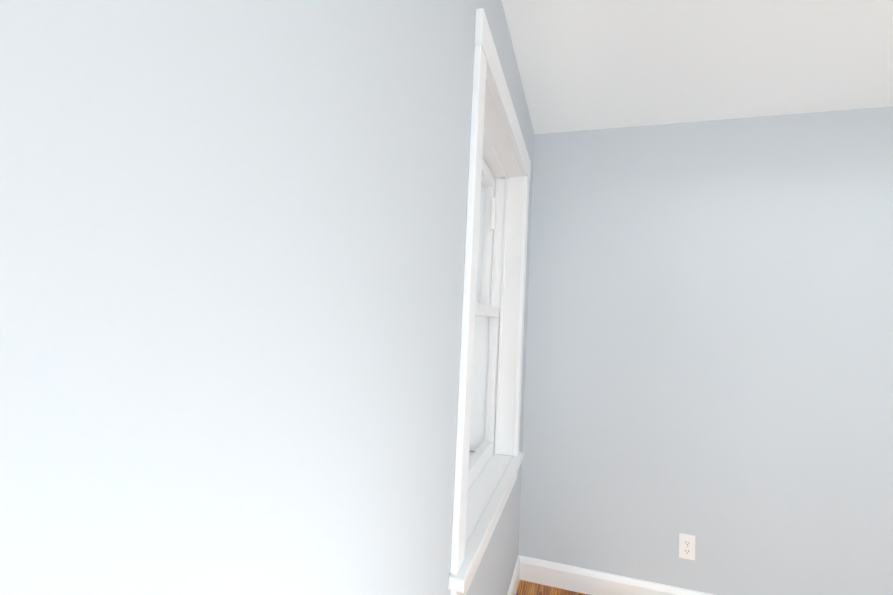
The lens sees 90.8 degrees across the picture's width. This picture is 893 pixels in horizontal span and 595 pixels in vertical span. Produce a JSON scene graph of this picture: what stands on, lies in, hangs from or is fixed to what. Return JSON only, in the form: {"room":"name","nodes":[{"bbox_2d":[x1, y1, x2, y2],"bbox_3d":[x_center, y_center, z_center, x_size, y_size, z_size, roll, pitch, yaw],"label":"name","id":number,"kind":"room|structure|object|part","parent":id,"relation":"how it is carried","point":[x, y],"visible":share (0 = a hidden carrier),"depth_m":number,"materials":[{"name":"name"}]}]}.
{"room":"empty room","nodes":[
{"label":"empty room","id":0,"kind":"room"},
{"bbox_2d":[0,0,533,594],"bbox_3d":[-0.213,0.163,0.699,0.230,2.440,3.975,2,-3,17],"label":"wall","id":1,"kind":"structure","parent":0,"point":[232,246],"depth_m":0.39,"materials":[{"name":"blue paint"}]},
{"bbox_2d":[448,8,530,594],"bbox_3d":[0.098,0.052,1.678,0.300,1.549,1.146,2,-3,17],"label":"window","id":2,"kind":"structure","parent":1,"relation":"in","point":[487,61],"depth_m":1.89,"materials":[{"name":"white paint"}]},
{"bbox_3d":[0.085,0.366,1.660,0.035,0.686,0.934,2,-3,17],"label":"window sash","id":3,"kind":"part","parent":2,"relation":"part of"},
{"bbox_3d":[0.071,-0.274,1.708,0.035,0.674,0.934,2,-3,17],"label":"window sash","id":4,"kind":"part","parent":2,"relation":"part of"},
{"bbox_2d":[476,198,495,303],"bbox_3d":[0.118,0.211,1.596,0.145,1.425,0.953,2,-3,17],"label":"lock","id":5,"kind":"object","parent":2,"relation":"attached to","point":[493,213],"visible":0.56,"depth_m":2.08,"materials":[{"name":"plastic"}]},
{"bbox_2d":[507,555,521,594],"bbox_3d":[-0.152,1.325,0.599,0.015,0.118,3.715,2,-3,17],"label":"baseboard","id":6,"kind":"structure","parent":1,"relation":"attached to","point":[517,574],"depth_m":2.23,"materials":[{"name":"white paint"}]},
{"bbox_2d":[516,580,587,594],"bbox_3d":[2.000,1.551,0.833,4.560,0.100,5.810,2,-3,17],"label":"floor","id":7,"kind":"structure","parent":0,"point":[527,588],"depth_m":2.27,"materials":[{"name":"brown wood"}]},
{"bbox_2d":[502,0,892,133],"bbox_3d":[2.122,-0.982,0.972,4.560,0.100,5.810,2,-3,17],"label":"ceiling","id":8,"kind":"structure","parent":0,"point":[583,65],"depth_m":1.74,"materials":[{"name":"paint"}]},
{"bbox_2d":[518,106,892,594],"bbox_3d":[1.734,0.334,2.105,3.130,2.440,0.130,2,-3,17],"label":"wall","id":9,"kind":"structure","parent":0,"point":[709,354],"depth_m":2.17,"materials":[{"name":"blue paint"}]},
{"bbox_2d":[522,556,713,594],"bbox_3d":[1.306,1.476,2.082,1.873,0.118,0.015,2,-3,17],"label":"baseboard","id":10,"kind":"structure","parent":9,"relation":"attached to","point":[565,576],"depth_m":2.25,"materials":[{"name":"white paint"}]},
{"bbox_2d":[679,533,694,559],"bbox_3d":[1.171,1.214,2.144,0.070,0.115,0.008,2,-3,17],"label":"duplex electrical outlet","id":11,"kind":"object","parent":9,"relation":"attached to","point":[686,546],"visible":1,"depth_m":2.14,"materials":[{"name":"plastic"}]}
]}

